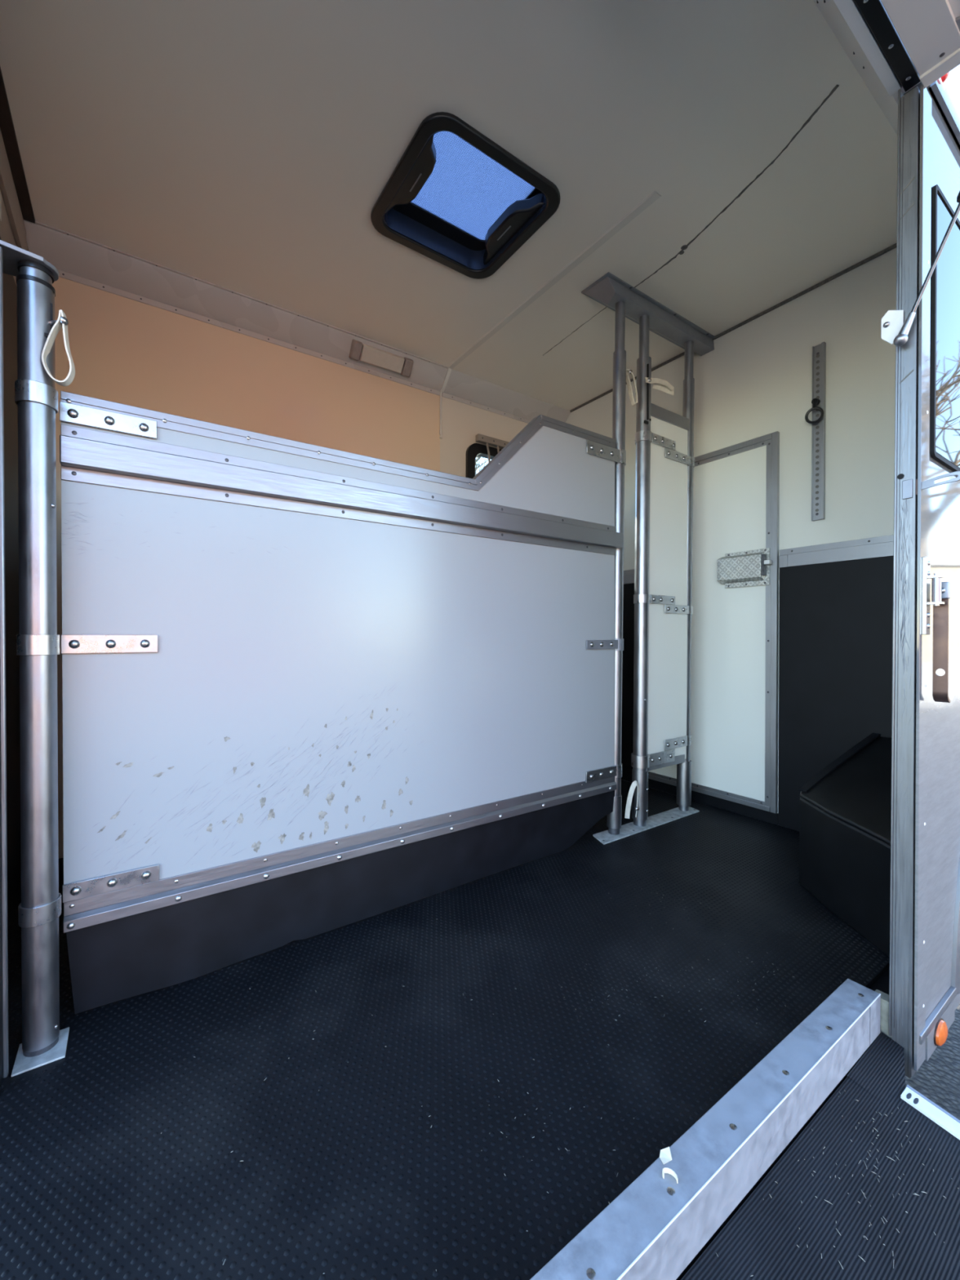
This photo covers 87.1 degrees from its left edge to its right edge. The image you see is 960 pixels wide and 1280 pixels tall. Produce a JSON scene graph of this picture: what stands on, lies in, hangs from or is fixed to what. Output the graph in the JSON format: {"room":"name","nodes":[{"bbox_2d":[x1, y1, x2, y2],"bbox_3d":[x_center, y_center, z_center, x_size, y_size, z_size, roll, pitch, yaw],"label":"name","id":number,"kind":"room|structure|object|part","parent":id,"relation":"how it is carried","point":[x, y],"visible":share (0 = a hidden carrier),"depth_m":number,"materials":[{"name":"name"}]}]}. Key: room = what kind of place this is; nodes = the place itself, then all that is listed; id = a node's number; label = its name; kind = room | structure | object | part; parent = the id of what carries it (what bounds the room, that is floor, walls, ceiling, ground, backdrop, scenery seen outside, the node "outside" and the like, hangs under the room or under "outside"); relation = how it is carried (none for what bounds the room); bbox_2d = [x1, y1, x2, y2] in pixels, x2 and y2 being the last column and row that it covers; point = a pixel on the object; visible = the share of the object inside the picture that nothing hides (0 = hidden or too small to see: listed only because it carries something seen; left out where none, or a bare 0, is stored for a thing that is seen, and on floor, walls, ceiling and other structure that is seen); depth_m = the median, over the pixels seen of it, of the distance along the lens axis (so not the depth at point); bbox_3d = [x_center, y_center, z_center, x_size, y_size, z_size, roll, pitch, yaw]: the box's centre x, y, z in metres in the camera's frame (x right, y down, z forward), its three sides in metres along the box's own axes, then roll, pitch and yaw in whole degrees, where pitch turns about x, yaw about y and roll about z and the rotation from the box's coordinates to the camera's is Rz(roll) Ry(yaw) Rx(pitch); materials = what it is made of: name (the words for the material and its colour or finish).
{"room":"cargo space","nodes":[
{"label":"cargo space","id":0,"kind":"room"},
{"bbox_2d":[0,66,35,928],"bbox_3d":[-1.016,-0.300,0.954,0.070,2.305,2.070,0,1,-35],"label":"wall","id":1,"kind":"structure","parent":0,"point":[15,206],"depth_m":1.45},
{"bbox_3d":[-1.275,-1.298,1.339,0.012,0.135,0.870,0,1,-35],"label":"wall rail","id":2,"kind":"part","parent":1,"relation":"part of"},
{"bbox_3d":[-1.009,-1.402,0.970,0.030,0.010,1.762,0,1,-35],"label":"ceiling gap trim","id":3,"kind":"part","parent":1,"relation":"part of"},
{"bbox_2d":[52,276,528,858],"bbox_3d":[-0.561,-0.311,2.505,2.585,2.305,0.040,0,1,-35],"label":"wall","id":4,"kind":"structure","parent":0,"point":[123,350],"depth_m":2.15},
{"bbox_2d":[23,219,451,395],"bbox_3d":[-0.863,-1.362,2.203,1.674,0.110,0.098,0,1,-35],"label":"trim","id":5,"kind":"structure","parent":4,"relation":"attached to","point":[77,259],"depth_m":2.04,"materials":[{"name":"silver metal"}]},
{"bbox_2d":[348,339,413,377],"bbox_3d":[-0.474,-1.364,2.455,0.314,0.077,0.068,0,1,-35],"label":"strip light","id":6,"kind":"object","parent":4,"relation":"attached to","point":[359,351],"visible":1,"depth_m":2.44,"materials":[{"name":"white plastic"}]},
{"bbox_2d":[359,343,404,373],"bbox_3d":[-0.475,-1.365,2.456,0.219,0.070,0.061,0,1,-35],"label":"diffuser","id":7,"kind":"object","parent":6,"relation":"attached to","point":[367,353],"depth_m":2.44,"materials":[{"name":"white plastic"}]},
{"bbox_2d":[439,391,442,439],"bbox_3d":[-0.210,-1.206,2.707,0.015,0.253,0.018,0,1,33],"label":"hanging cable","id":8,"kind":"object","parent":4,"relation":"hanging from","point":[440,429],"visible":1,"depth_m":2.71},
{"bbox_3d":[-0.210,-1.103,2.708,0.015,0.046,0.018,0,1,33],"label":"cord","id":9,"kind":"part","parent":8,"relation":"part of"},
{"bbox_3d":[-0.210,-1.227,2.709,0.011,0.212,0.013,0,1,33],"label":"cord","id":10,"kind":"part","parent":8,"relation":"part of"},
{"bbox_2d":[466,443,501,478],"bbox_3d":[0.142,-0.885,2.970,0.545,0.435,0.050,0,1,-35],"label":"window","id":11,"kind":"structure","parent":4,"relation":"in","point":[474,450],"depth_m":2.82,"materials":[{"name":"black plastic"}]},
{"bbox_2d":[475,433,509,462],"bbox_3d":[0.172,-0.903,2.938,0.455,0.482,0.036,0,1,-35],"label":"window grille","id":12,"kind":"object","parent":11,"relation":"attached to","point":[481,438],"visible":0.32,"depth_m":2.84,"materials":[{"name":"silver metal"}]},
{"bbox_2d":[442,369,569,423],"bbox_3d":[0.180,-1.367,2.932,0.872,0.110,0.090,0,1,-35],"label":"trim","id":13,"kind":"structure","parent":4,"relation":"attached to","point":[460,387],"depth_m":2.88,"materials":[{"name":"silver metal"}]},
{"bbox_2d":[0,0,897,412],"bbox_3d":[-0.015,-1.431,1.744,2.625,0.055,1.900,0,1,-35],"label":"ceiling","id":14,"kind":"structure","parent":0,"point":[727,162],"depth_m":1.45,"materials":[{"name":"white plastic"}]},
{"bbox_2d":[370,111,559,279],"bbox_3d":[-0.054,-1.459,1.655,0.495,0.120,0.478,0,1,-35],"label":"roof hatch","id":15,"kind":"object","parent":14,"relation":"attached to","point":[455,197],"visible":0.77,"depth_m":1.68,"materials":[{"name":"black plastic"}]},
{"bbox_3d":[-0.205,-1.436,1.560,0.070,0.041,0.340,0,1,-35],"label":"handle","id":16,"kind":"part","parent":15,"relation":"part of","materials":[{"name":"black plastic"}]},
{"bbox_3d":[-0.054,-1.481,1.655,0.418,0.012,0.401,0,1,-35],"label":"screen frame","id":17,"kind":"part","parent":15,"relation":"part of","materials":[{"name":"black plastic"}]},
{"bbox_3d":[-0.054,-1.515,1.655,0.460,0.004,0.450,0,1,-35],"label":"lid","id":18,"kind":"part","parent":15,"relation":"part of","materials":[{"name":"blue plastic"}]},
{"bbox_3d":[0.089,-1.438,1.764,0.070,0.041,0.340,0,1,-35],"label":"handle","id":19,"kind":"part","parent":15,"relation":"part of","materials":[{"name":"black plastic"}]},
{"bbox_2d":[581,271,715,355],"bbox_3d":[0.757,-1.388,2.208,0.744,0.058,0.141,0,1,-35],"label":"mounting plate","id":20,"kind":"object","parent":14,"relation":"attached to","point":[609,289],"visible":0.9,"depth_m":2.13,"materials":[{"name":"metal"}]},
{"bbox_2d":[565,248,896,831],"bbox_3d":[1.091,-0.311,2.416,0.051,2.305,2.070,0,1,-35],"label":"wall","id":21,"kind":"structure","parent":0,"point":[836,571],"depth_m":2.02,"materials":[{"name":"metal"}]},
{"bbox_2d":[648,431,779,813],"bbox_3d":[1.043,-0.074,2.416,0.052,1.612,0.707,0,1,-35],"label":"door","id":22,"kind":"structure","parent":21,"relation":"in","point":[735,679],"depth_m":2.28,"materials":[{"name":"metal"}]},
{"bbox_3d":[1.056,0.722,2.431,0.019,0.020,0.657,0,1,-35],"label":"frame rail","id":23,"kind":"part","parent":22,"relation":"part of","materials":[{"name":"metal"}]},
{"bbox_3d":[1.056,-0.868,2.419,0.019,0.024,0.657,0,1,-35],"label":"frame rail","id":24,"kind":"part","parent":22,"relation":"part of","materials":[{"name":"metal"}]},
{"bbox_3d":[1.251,-0.072,2.145,0.019,1.612,0.024,0,1,-35],"label":"frame rail","id":25,"kind":"part","parent":22,"relation":"part of","materials":[{"name":"metal"}]},
{"bbox_2d":[804,342,826,520],"bbox_3d":[1.329,-0.824,2.002,0.046,0.693,0.062,0,1,-35],"label":"rail","id":26,"kind":"object","parent":21,"relation":"attached to","point":[819,352],"visible":1,"depth_m":2.00,"materials":[{"name":"metal"}]},
{"bbox_2d":[675,966,889,1279],"bbox_3d":[0.018,0.823,1.713,2.625,0.048,2.015,0,1,-35],"label":"floor","id":27,"kind":"structure","parent":0,"point":[882,984],"depth_m":0.83,"materials":[{"name":"black rubber"}]},
{"bbox_2d":[14,378,626,1013],"bbox_3d":[-0.161,-0.003,1.528,1.833,1.573,0.132,0,1,-37],"label":"wall","id":28,"kind":"structure","parent":27,"relation":"on","point":[308,691],"depth_m":1.31,"materials":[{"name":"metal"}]},
{"bbox_2d":[0,246,8,1086],"bbox_3d":[-0.904,0.043,0.856,0.140,1.500,0.056,0,1,-35],"label":"door frame","id":29,"kind":"structure","parent":28,"relation":"attached to","point":[4,1065],"depth_m":0.91,"materials":[{"name":"metal"}]},
{"bbox_3d":[-0.171,-0.096,1.535,1.697,1.379,0.028,0,1,-35],"label":"panel","id":30,"kind":"part","parent":28,"relation":"part of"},
{"bbox_3d":[-0.159,0.582,1.523,1.697,0.030,0.013,0,1,-35],"label":"rail","id":31,"kind":"part","parent":28,"relation":"part of","materials":[{"name":"metal"}]},
{"bbox_3d":[-0.146,-0.389,1.516,1.719,0.057,0.027,0,1,-35],"label":"rail","id":32,"kind":"part","parent":28,"relation":"part of","materials":[{"name":"metal"}]},
{"bbox_2d":[0,779,889,1279],"bbox_3d":[0.013,0.792,1.715,2.536,0.014,1.910,0,1,-35],"label":"rubber mat","id":33,"kind":"object","parent":27,"relation":"on","point":[351,1178],"visible":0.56,"depth_m":0.94,"materials":[{"name":"black rubber"}]},
{"bbox_2d":[0,240,75,1076],"bbox_3d":[-0.886,0.037,0.954,0.200,1.512,0.113,0,1,-35],"label":"post","id":34,"kind":"object","parent":33,"relation":"on","point":[43,1042],"depth_m":0.96,"materials":[{"name":"metal"}]},
{"bbox_3d":[-0.898,-0.715,0.943,0.174,0.008,0.107,0,1,-35],"label":"post bracket","id":35,"kind":"part","parent":34,"relation":"part of","materials":[{"name":"silver metal"}]},
{"bbox_3d":[-0.843,0.790,0.973,0.076,0.004,0.086,0,1,-35],"label":"plate","id":36,"kind":"part","parent":34,"relation":"part of","materials":[{"name":"silver metal"}]},
{"bbox_2d":[160,878,794,1273],"bbox_3d":[0.108,0.789,1.115,1.427,0.001,0.771,0,1,-35],"label":"debris","id":37,"kind":"object","parent":33,"relation":"on","point":[657,878],"visible":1,"depth_m":1.05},
{"bbox_2d":[592,806,699,844],"bbox_3d":[0.722,0.780,2.159,0.659,0.007,0.084,0,1,-35],"label":"floor plate","id":38,"kind":"object","parent":33,"relation":"on","point":[628,829],"visible":0.91,"depth_m":2.13,"materials":[{"name":"silver metal"}]},
{"bbox_2d":[606,301,637,835],"bbox_3d":[0.576,-0.289,2.049,0.134,2.137,0.060,0,0,-22],"label":"post","id":39,"kind":"object","parent":38,"relation":"on","point":[620,377],"visible":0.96,"depth_m":2.02,"materials":[{"name":"metal"}]},
{"bbox_2d":[624,315,674,826],"bbox_3d":[0.699,-0.290,2.127,0.228,2.136,0.082,0,0,-18],"label":"post","id":40,"kind":"object","parent":38,"relation":"on","point":[637,795],"visible":0.99,"depth_m":2.11,"materials":[{"name":"metal"}]},
{"bbox_2d":[631,403,694,770],"bbox_3d":[0.811,-0.222,2.220,0.399,1.547,0.073,0,1,-35],"label":"partition panel","id":41,"kind":"object","parent":40,"relation":"attached to","point":[668,740],"visible":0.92,"depth_m":2.20,"materials":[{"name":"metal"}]},
{"bbox_3d":[0.814,-0.224,2.217,0.277,1.525,0.028,0,1,-35],"label":"panel","id":42,"kind":"part","parent":41,"relation":"part of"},
{"bbox_2d":[676,340,694,811],"bbox_3d":[0.941,-0.291,2.311,0.085,2.137,0.063,0,1,-35],"label":"post","id":43,"kind":"object","parent":38,"relation":"on","point":[684,769],"visible":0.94,"depth_m":2.29,"materials":[{"name":"metal"}]},
{"bbox_2d":[798,733,891,957],"bbox_3d":[1.216,0.565,1.545,0.751,0.442,0.363,0,1,-35],"label":"box","id":44,"kind":"object","parent":33,"relation":"on","point":[845,808],"visible":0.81,"depth_m":1.46,"materials":[{"name":"black rubber"}]},
{"bbox_2d":[529,978,880,1279],"bbox_3d":[0.207,0.776,0.650,1.474,0.083,0.060,0,1,-35],"label":"beam","id":45,"kind":"structure","parent":27,"relation":"on","point":[657,1225],"depth_m":0.73,"materials":[{"name":"metal"}]},
{"bbox_2d":[659,1146,671,1164],"bbox_3d":[0.264,0.731,0.717,0.020,0.006,0.016,0,0,-16],"label":"flake","id":46,"kind":"object","parent":45,"relation":"on","point":[665,1157],"visible":1,"depth_m":0.72,"materials":[{"name":"white"}]},
{"bbox_2d":[662,1167,677,1183],"bbox_3d":[0.260,0.731,0.691,0.020,0.007,0.010,0,0,19],"label":"cheese shaving","id":47,"kind":"object","parent":45,"relation":"on","point":[665,1170],"visible":1,"depth_m":0.69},
{"bbox_2d":[813,0,959,1071],"bbox_3d":[1.112,-0.184,1.269,3.925,2.549,0.188,0,1,-35],"label":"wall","id":48,"kind":"structure","parent":0,"point":[937,778],"depth_m":1.06,"materials":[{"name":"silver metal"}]},
{"bbox_2d":[880,310,903,344],"bbox_3d":[0.834,-0.636,1.024,0.008,0.072,0.036,0,1,-35],"label":"bracket","id":49,"kind":"object","parent":48,"relation":"attached to","point":[892,322],"visible":1,"depth_m":1.02,"materials":[{"name":"metal"}]},
{"bbox_2d":[875,85,919,1078],"bbox_3d":[0.854,-0.115,1.037,0.033,1.985,0.068,0,1,-35],"label":"door frame","id":50,"kind":"structure","parent":48,"relation":"attached to","point":[897,1008],"depth_m":1.01,"materials":[{"name":"metal"}]},
{"bbox_3d":[0.854,-0.301,1.010,0.003,0.037,0.016,0,1,-35],"label":"keep plate","id":51,"kind":"part","parent":50,"relation":"part of","materials":[{"name":"metal"}]},
{"bbox_2d":[880,0,959,88],"bbox_3d":[0.484,-1.107,0.270,1.472,0.054,0.746,0,1,-35],"label":"door","id":52,"kind":"structure","parent":48,"relation":"in","point":[929,30],"depth_m":0.91,"materials":[{"name":"metal"}]},
{"bbox_3d":[1.076,-1.110,0.681,0.030,0.054,0.746,0,1,-35],"label":"rail","id":53,"kind":"part","parent":52,"relation":"part of","materials":[{"name":"silver metal"}]},
{"bbox_2d":[893,191,959,346],"bbox_3d":[0.893,-0.830,0.921,0.023,0.492,0.220,0,1,-36],"label":"gas strut","id":54,"kind":"object","parent":48,"relation":"attached to","point":[901,338],"visible":1,"depth_m":0.97,"materials":[{"name":"metal"}]},
{"bbox_3d":[0.864,-0.716,0.961,0.007,0.196,0.087,0,1,-36],"label":"rod","id":55,"kind":"part","parent":54,"relation":"part of","materials":[{"name":"silver metal"}]},
{"bbox_2d":[921,556,950,702],"bbox_3d":[0.908,-0.020,1.005,0.053,0.290,0.034,0,1,-35],"label":"door latch","id":56,"kind":"structure","parent":48,"relation":"in","point":[940,591],"depth_m":1.00,"materials":[{"name":"metal"}]},
{"bbox_3d":[0.889,-0.088,1.008,0.025,0.154,0.008,0,1,-35],"label":"hinge plate","id":57,"kind":"part","parent":56,"relation":"part of","materials":[{"name":"metal"}]},
{"bbox_3d":[0.925,0.021,1.012,0.019,0.208,0.023,0,1,-35],"label":"lever","id":58,"kind":"part","parent":56,"relation":"part of","materials":[{"name":"metal"}]},
{"bbox_2d":[915,471,959,495],"bbox_3d":[0.892,-0.303,0.975,0.012,0.032,0.078,0,1,-35],"label":"hook","id":59,"kind":"object","parent":48,"relation":"attached to","point":[929,483],"visible":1,"depth_m":0.98,"materials":[{"name":"metal"}]},
{"bbox_3d":[0.872,-0.304,1.004,0.012,0.032,0.008,0,1,-35],"label":"plate","id":60,"kind":"part","parent":59,"relation":"part of","materials":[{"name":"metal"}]},
{"bbox_3d":[0.892,-0.308,0.974,0.004,0.023,0.076,0,1,-35],"label":"arm","id":61,"kind":"part","parent":59,"relation":"part of","materials":[{"name":"metal"}]},
{"bbox_2d":[933,1017,947,1046],"bbox_3d":[0.977,0.832,1.068,0.064,0.052,0.013,0,1,-35],"label":"marker lamp","id":62,"kind":"object","parent":48,"relation":"attached to","point":[940,1033],"visible":1,"depth_m":1.06,"materials":[{"name":"plastic"}]},
{"bbox_3d":[1.797,-1.291,1.715,2.280,0.343,0.137,0,1,-35],"label":"cant rail","id":63,"kind":"part","parent":48,"relation":"part of","materials":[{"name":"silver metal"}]},
{"bbox_2d":[938,71,949,89],"bbox_3d":[0.965,-1.179,1.053,0.053,0.033,0.017,0,1,-35],"label":"marker lamp","id":64,"kind":"object","parent":48,"relation":"attached to","point":[942,79],"visible":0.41,"depth_m":1.05,"materials":[{"name":"red plastic"}]},
{"bbox_2d":[929,184,959,471],"bbox_3d":[1.310,-0.658,1.300,0.930,0.556,0.008,0,1,-35],"label":"window","id":65,"kind":"structure","parent":48,"relation":"in","point":[944,345],"depth_m":1.08,"materials":[{"name":"clear glass"}]},
{"bbox_3d":[1.352,0.478,1.335,0.669,0.657,0.014,0,1,-35],"label":"wheel arch trim","id":66,"kind":"part","parent":48,"relation":"part of","materials":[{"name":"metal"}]},
{"label":"outside","id":67,"kind":"structure","parent":0,"visible":0},
{"bbox_2d":[905,1003,959,1119],"bbox_3d":[0.000,1.320,0.010,120.000,0.200,120.000,0,1,-35],"label":"ground","id":68,"kind":"structure","parent":67,"point":[937,1078],"depth_m":1.40,"materials":[{"name":"grey asphalt"}]},
{"bbox_2d":[475,456,488,475],"bbox_3d":[-0.413,-2.460,11.463,4.640,7.258,4.182,0,1,35],"label":"bare tree","id":69,"kind":"object","parent":68,"relation":"on","point":[478,457],"visible":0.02,"depth_m":11.56,"materials":[{"name":"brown plant"}]},
{"bbox_2d":[680,1031,959,1279],"bbox_3d":[0.962,1.032,-0.432,1.479,0.416,2.581,0,1,-35],"label":"ramp","id":70,"kind":"object","parent":68,"relation":"on","point":[761,1240],"visible":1,"depth_m":0.75,"materials":[{"name":"rubber"}]},
{"bbox_2d":[715,1089,958,1276],"bbox_3d":[0.478,0.857,0.475,0.916,0.075,0.526,0,1,-35],"label":"debris","id":71,"kind":"object","parent":70,"relation":"on","point":[844,1090],"visible":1,"depth_m":0.77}
]}

